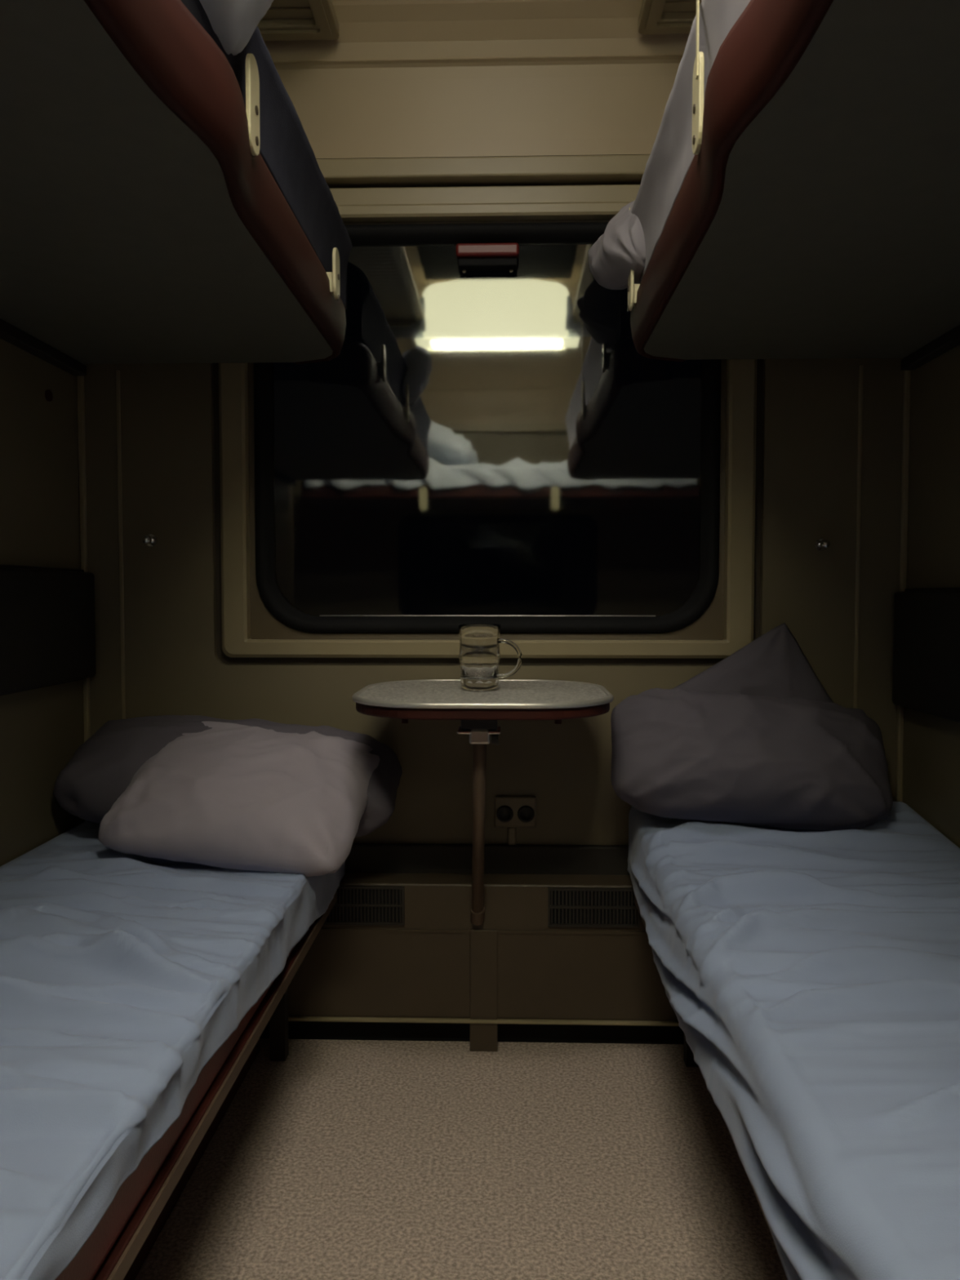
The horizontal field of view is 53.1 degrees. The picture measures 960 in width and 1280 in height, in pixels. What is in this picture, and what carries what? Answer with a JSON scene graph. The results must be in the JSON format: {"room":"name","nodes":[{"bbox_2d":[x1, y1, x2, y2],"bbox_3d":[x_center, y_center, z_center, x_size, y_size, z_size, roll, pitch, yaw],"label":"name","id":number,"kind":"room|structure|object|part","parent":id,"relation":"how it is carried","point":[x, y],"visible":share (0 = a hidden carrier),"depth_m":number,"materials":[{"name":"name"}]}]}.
{"room":"train carriage","nodes":[
{"label":"train carriage","id":0,"kind":"room"},
{"bbox_2d":[0,338,85,866],"bbox_3d":[-0.879,-0.236,1.067,0.030,2.215,1.900,0,3,2],"label":"wall","id":1,"kind":"structure","parent":0,"point":[42,729],"depth_m":1.82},
{"bbox_2d":[0,564,96,695],"bbox_3d":[-0.831,-0.015,1.641,0.034,0.230,0.751,0,3,2],"label":"seat backrest","id":2,"kind":"object","parent":1,"relation":"attached to","point":[47,620],"visible":1,"depth_m":1.78,"materials":[{"name":"black leather"}]},
{"bbox_2d":[44,389,53,401],"bbox_3d":[-0.838,-0.475,1.866,0.005,0.022,0.022,0,3,2],"label":"cap","id":3,"kind":"object","parent":1,"relation":"attached to","point":[48,393],"visible":1,"depth_m":1.86,"materials":[{"name":"brown plastic"}]},
{"bbox_2d":[0,0,346,376],"bbox_3d":[-0.562,-0.596,1.058,0.604,0.189,1.815,0,3,2],"label":"upper berth","id":4,"kind":"object","parent":1,"relation":"attached to","point":[144,219],"visible":1,"depth_m":1.19,"materials":[{"name":"laminate"}]},
{"bbox_3d":[-0.850,-0.513,1.071,0.028,0.022,1.815,0,3,2],"label":"wall rail","id":5,"kind":"part","parent":4,"relation":"part of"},
{"bbox_2d":[180,0,352,309],"bbox_3d":[-0.564,-0.711,1.069,0.583,0.176,1.735,0,3,2],"label":"mattress","id":6,"kind":"object","parent":4,"relation":"on","point":[286,149],"visible":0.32,"depth_m":1.40,"materials":[{"name":"fabric"}]},
{"bbox_2d":[199,0,274,55],"bbox_3d":[-0.294,-0.745,0.939,0.144,0.164,0.386,0,3,9],"label":"pillow","id":7,"kind":"object","parent":6,"relation":"on","point":[234,22],"visible":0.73,"depth_m":1.06,"materials":[{"name":"white fabric"}]},
{"bbox_2d":[257,0,338,40],"bbox_3d":[-0.580,-1.089,1.032,0.568,0.122,1.685,0,3,2],"label":"air vent","id":8,"kind":"object","parent":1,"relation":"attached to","point":[285,20],"visible":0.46,"depth_m":1.82,"materials":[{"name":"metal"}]},
{"bbox_3d":[-0.580,-1.146,1.029,0.508,0.008,1.625,0,3,2],"label":"panel","id":9,"kind":"part","parent":8,"relation":"part of","materials":[{"name":"beige plastic"}]},
{"bbox_2d":[134,1038,787,1279],"bbox_3d":[-0.023,0.918,0.618,3.800,0.050,3.050,0,3,2],"label":"floor","id":10,"kind":"structure","parent":0,"point":[334,1159],"depth_m":1.53,"materials":[{"name":"carpet"}]},
{"bbox_2d":[55,890,337,1279],"bbox_3d":[-0.586,0.669,1.073,0.549,0.405,1.738,0,3,2],"label":"frame","id":11,"kind":"object","parent":10,"relation":"on","point":[122,1240],"visible":0.27,"depth_m":1.08,"materials":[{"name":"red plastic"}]},
{"bbox_3d":[-0.401,0.678,1.910,0.030,0.312,0.030,0,3,2],"label":"leg","id":12,"kind":"part","parent":11,"relation":"part of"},
{"bbox_3d":[-0.588,0.450,1.124,0.527,0.026,1.740,0,3,2],"label":"mattress","id":13,"kind":"object","parent":11,"relation":"on","visible":0},
{"bbox_2d":[0,820,345,1279],"bbox_3d":[-0.578,0.456,1.125,0.559,0.158,1.782,0,3,2],"label":"sheet","id":14,"kind":"object","parent":13,"relation":"on","point":[122,975],"visible":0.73,"depth_m":1.12,"materials":[{"name":"white fabric"}]},
{"bbox_2d":[53,715,402,836],"bbox_3d":[-0.490,0.269,1.899,0.662,0.233,0.240,0,3,2],"label":"pillow","id":15,"kind":"object","parent":14,"relation":"on","point":[101,768],"visible":0.42,"depth_m":1.83,"materials":[{"name":"white fabric"}]},
{"bbox_2d":[97,720,379,876],"bbox_3d":[-0.433,0.284,1.792,0.457,0.241,0.320,0,3,7],"label":"pillow","id":16,"kind":"object","parent":14,"relation":"on","point":[226,795],"visible":0.94,"depth_m":1.68,"materials":[{"name":"white fabric"}]},
{"bbox_2d":[259,872,684,1051],"bbox_3d":[0.006,0.660,1.971,1.220,0.342,0.087,0,3,2],"label":"radiator casing","id":17,"kind":"object","parent":10,"relation":"on","point":[568,958],"visible":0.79,"depth_m":1.94,"materials":[{"name":"metal"}]},
{"bbox_2d":[323,885,404,925],"bbox_3d":[-0.243,0.535,1.936,0.181,0.078,0.007,0,3,2],"label":"vent grille","id":18,"kind":"object","parent":17,"relation":"attached to","point":[354,905],"depth_m":1.93,"materials":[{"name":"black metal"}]},
{"bbox_3d":[0.005,0.587,1.933,1.220,0.006,0.003,0,3,2],"label":"seam rail","id":19,"kind":"part","parent":17,"relation":"part of","materials":[{"name":"metal"}]},
{"bbox_2d":[547,887,639,927],"bbox_3d":[0.228,0.535,1.922,0.183,0.078,0.007,0,3,2],"label":"vent grille","id":20,"kind":"object","parent":17,"relation":"attached to","point":[567,907],"depth_m":1.92,"materials":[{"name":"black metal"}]},
{"bbox_2d":[634,894,773,1237],"bbox_3d":[0.561,0.671,1.040,0.559,0.405,1.738,0,3,2],"label":"lower berth","id":21,"kind":"object","parent":10,"relation":"on","point":[688,1056],"visible":0.11,"depth_m":1.88,"materials":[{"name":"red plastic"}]},
{"bbox_3d":[0.419,0.679,1.886,0.030,0.312,0.030,0,3,2],"label":"leg","id":22,"kind":"part","parent":21,"relation":"part of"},
{"bbox_3d":[0.566,0.452,1.091,0.537,0.026,1.740,0,3,2],"label":"mattress","id":23,"kind":"object","parent":21,"relation":"on","visible":0},
{"bbox_2d":[627,801,959,1279],"bbox_3d":[0.549,0.458,1.092,0.583,0.204,1.781,0,3,2],"label":"sheet","id":24,"kind":"object","parent":23,"relation":"on","point":[811,979],"visible":0.92,"depth_m":1.11,"materials":[{"name":"fabric"}]},
{"bbox_2d":[610,687,893,831],"bbox_3d":[0.519,0.227,1.843,0.540,0.271,0.237,0,3,2],"label":"pillow","id":25,"kind":"object","parent":24,"relation":"on","point":[795,762],"visible":1,"depth_m":1.77,"materials":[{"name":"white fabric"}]},
{"bbox_2d":[672,622,833,702],"bbox_3d":[0.541,0.177,1.937,0.444,0.424,0.084,0,3,2],"label":"pillow","id":26,"kind":"object","parent":24,"relation":"on","point":[773,664],"visible":0.29,"depth_m":1.92,"materials":[{"name":"white fabric"}]},
{"bbox_2d":[263,0,689,158],"bbox_3d":[-0.024,-1.133,0.500,3.800,0.452,2.840,0,3,2],"label":"ceiling","id":27,"kind":"structure","parent":0,"point":[399,78],"depth_m":1.90,"materials":[{"name":"beige plastic"}]},
{"bbox_2d":[84,358,903,844],"bbox_3d":[0.019,-0.050,2.030,3.800,1.755,0.060,0,3,2],"label":"wall","id":28,"kind":"structure","parent":0,"point":[173,666],"depth_m":2.01,"materials":[{"name":"beige plastic"}]},
{"bbox_2d":[76,375,90,821],"bbox_3d":[-0.831,0.133,2.027,0.012,1.390,0.012,0,3,2],"label":"trim","id":29,"kind":"structure","parent":28,"relation":"attached to","point":[81,398],"depth_m":2.00,"materials":[{"name":"beige plastic"}]},
{"bbox_2d":[115,370,125,719],"bbox_3d":[-0.753,-0.042,2.022,0.008,1.040,0.005,0,3,2],"label":"trim","id":30,"kind":"structure","parent":28,"relation":"attached to","point":[117,372],"depth_m":2.01,"materials":[{"name":"beige plastic"}]},
{"bbox_2d":[141,533,157,546],"bbox_3d":[-0.690,-0.208,1.995,0.026,0.026,0.038,0,3,2],"label":"coat hook","id":31,"kind":"object","parent":28,"relation":"attached to","point":[151,540],"visible":1,"depth_m":1.99,"materials":[{"name":"silver metal"}]},
{"bbox_3d":[-0.690,-0.207,1.987,0.021,0.021,0.021,0,3,2],"label":"knob","id":32,"kind":"part","parent":31,"relation":"part of","materials":[{"name":"silver metal"}]},
{"bbox_3d":[-0.690,-0.208,2.012,0.026,0.026,0.004,0,3,2],"label":"plate","id":33,"kind":"part","parent":31,"relation":"part of","materials":[{"name":"silver metal"}]},
{"bbox_2d":[351,679,613,925],"bbox_3d":[0.007,0.333,1.794,0.463,0.483,0.447,0,3,2],"label":"folding table","id":34,"kind":"object","parent":28,"relation":"attached to","point":[478,713],"visible":1,"depth_m":1.66,"materials":[{"name":"laminate"}]},
{"bbox_3d":[-0.002,0.359,1.790,0.023,0.402,0.258,0,3,-1],"label":"support leg","id":35,"kind":"part","parent":34,"relation":"part of","materials":[{"name":"grey metal"}]},
{"bbox_2d":[458,623,522,691],"bbox_3d":[0.019,0.032,1.794,0.120,0.122,0.079,0,3,2],"label":"glass mug","id":36,"kind":"object","parent":34,"relation":"on","point":[479,654],"visible":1,"depth_m":1.76,"materials":[{"name":"clear glass"}]},
{"bbox_3d":[0.054,0.034,1.783,0.050,0.074,0.008,0,3,2],"label":"handle","id":37,"kind":"part","parent":36,"relation":"part of","materials":[{"name":"clear glass"}]},
{"bbox_3d":[0.026,0.170,1.654,0.012,0.022,0.022,0,3,2],"label":"knob","id":38,"kind":"part","parent":34,"relation":"part of","materials":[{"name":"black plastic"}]},
{"bbox_2d":[315,154,649,188],"bbox_3d":[0.019,-0.954,1.968,3.800,0.039,0.082,0,3,2],"label":"trim","id":39,"kind":"structure","parent":28,"relation":"attached to","point":[583,170],"depth_m":1.93,"materials":[{"name":"beige plastic"}]},
{"bbox_2d":[329,184,639,204],"bbox_3d":[0.019,-0.898,1.984,3.800,0.055,0.056,0,3,2],"label":"trim","id":40,"kind":"structure","parent":28,"relation":"attached to","point":[615,193],"depth_m":1.96,"materials":[{"name":"beige plastic"}]},
{"bbox_2d":[345,843,629,875],"bbox_3d":[0.018,0.479,2.015,1.710,0.100,0.018,0,3,2],"label":"ledge","id":41,"kind":"object","parent":28,"relation":"attached to","point":[404,858],"depth_m":2.01,"materials":[{"name":"beige plastic"}]},
{"bbox_2d":[218,201,757,657],"bbox_3d":[0.012,-0.429,2.004,1.107,0.931,0.062,0,3,2],"label":"window","id":42,"kind":"structure","parent":28,"relation":"in","point":[716,620],"depth_m":2.00,"materials":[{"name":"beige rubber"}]},
{"bbox_2d":[455,242,519,273],"bbox_3d":[0.016,-0.789,1.987,0.130,0.050,0.048,0,3,2],"label":"handle","id":43,"kind":"object","parent":42,"relation":"attached to","point":[471,256],"visible":1,"depth_m":1.97,"materials":[{"name":"red plastic"}]},
{"bbox_2d":[213,359,763,666],"bbox_3d":[0.013,-0.427,2.016,1.147,0.964,0.034,0,3,2],"label":"trim","id":44,"kind":"structure","parent":28,"relation":"attached to","point":[222,656],"depth_m":2.02,"materials":[{"name":"beige plastic"}]},
{"bbox_2d":[494,795,536,844],"bbox_3d":[0.074,0.406,2.011,0.088,0.157,0.016,0,3,2],"label":"power socket","id":45,"kind":"object","parent":28,"relation":"attached to","point":[512,812],"visible":1,"depth_m":2.00,"materials":[{"name":"plastic"}]},
{"bbox_2d":[496,805,513,822],"bbox_3d":[0.052,0.363,2.004,0.036,0.036,0.004,0,3,2],"label":"socket hole","id":46,"kind":"object","parent":45,"relation":"on","point":[504,813],"depth_m":2.00,"materials":[{"name":"black plastic"}]},
{"bbox_3d":[0.074,0.360,2.011,0.088,0.065,0.012,0,3,2],"label":"plate","id":47,"kind":"part","parent":45,"relation":"part of","materials":[{"name":"plastic"}]},
{"bbox_2d":[517,805,534,822],"bbox_3d":[0.096,0.363,2.003,0.036,0.036,0.004,0,3,2],"label":"socket hole","id":48,"kind":"object","parent":45,"relation":"on","point":[526,814],"depth_m":2.00,"materials":[{"name":"black plastic"}]},
{"bbox_2d":[814,537,831,551],"bbox_3d":[0.701,-0.195,1.955,0.026,0.026,0.038,0,3,2],"label":"coat hook","id":49,"kind":"object","parent":28,"relation":"attached to","point":[820,544],"visible":1,"depth_m":1.94,"materials":[{"name":"silver metal"}]},
{"bbox_3d":[0.701,-0.196,1.972,0.026,0.026,0.004,0,3,2],"label":"plate","id":50,"kind":"part","parent":49,"relation":"part of","materials":[{"name":"silver metal"}]},
{"bbox_3d":[0.700,-0.195,1.947,0.021,0.021,0.021,0,3,2],"label":"knob","id":51,"kind":"part","parent":49,"relation":"part of","materials":[{"name":"silver metal"}]},
{"bbox_2d":[853,364,863,708],"bbox_3d":[0.776,-0.040,1.977,0.008,1.040,0.005,0,3,2],"label":"trim","id":52,"kind":"structure","parent":28,"relation":"attached to","point":[861,366],"depth_m":1.97,"materials":[{"name":"beige plastic"}]},
{"bbox_2d":[895,370,911,801],"bbox_3d":[0.867,0.135,1.978,0.012,1.390,0.012,0,3,2],"label":"trim","id":53,"kind":"structure","parent":28,"relation":"attached to","point":[907,374],"depth_m":1.96,"materials":[{"name":"beige plastic"}]},
{"bbox_2d":[902,344,959,848],"bbox_3d":[0.860,-0.234,1.016,0.030,2.215,1.900,0,3,2],"label":"wall","id":54,"kind":"structure","parent":0,"point":[931,743],"depth_m":1.84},
{"bbox_2d":[638,0,702,34],"bbox_3d":[0.562,-1.087,0.998,0.568,0.122,1.685,0,3,2],"label":"air vent","id":55,"kind":"object","parent":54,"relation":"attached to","point":[655,16],"visible":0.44,"depth_m":1.80,"materials":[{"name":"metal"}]},
{"bbox_3d":[0.562,-1.144,0.996,0.508,0.008,1.625,0,3,2],"label":"panel","id":56,"kind":"part","parent":55,"relation":"part of","materials":[{"name":"beige plastic"}]},
{"bbox_2d":[627,0,959,370],"bbox_3d":[0.544,-0.729,1.020,0.604,0.457,1.815,0,3,2],"label":"upper berth","id":57,"kind":"object","parent":54,"relation":"attached to","point":[815,213],"visible":0.95,"depth_m":1.15,"materials":[{"name":"laminate"}]},
{"bbox_2d":[631,0,751,284],"bbox_3d":[0.545,-0.708,1.036,0.587,0.173,1.735,0,3,2],"label":"mattress","id":58,"kind":"object","parent":57,"relation":"on","point":[671,157],"visible":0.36,"depth_m":1.34,"materials":[{"name":"white fabric"}]},
{"bbox_2d":[588,200,645,289],"bbox_3d":[0.298,-0.750,1.803,0.154,0.162,0.217,-1,3,-14],"label":"pillow","id":59,"kind":"object","parent":58,"relation":"on","point":[621,248],"visible":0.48,"depth_m":1.76,"materials":[{"name":"white fabric"}]},
{"bbox_3d":[0.832,-0.511,1.022,0.028,0.022,1.815,0,3,2],"label":"wall rail","id":60,"kind":"part","parent":57,"relation":"part of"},
{"bbox_2d":[892,587,959,722],"bbox_3d":[0.845,0.033,1.590,0.034,0.242,0.741,0,3,2],"label":"backrest","id":61,"kind":"object","parent":54,"relation":"attached to","point":[926,673],"visible":1,"depth_m":1.78,"materials":[{"name":"black leather"}]}
]}

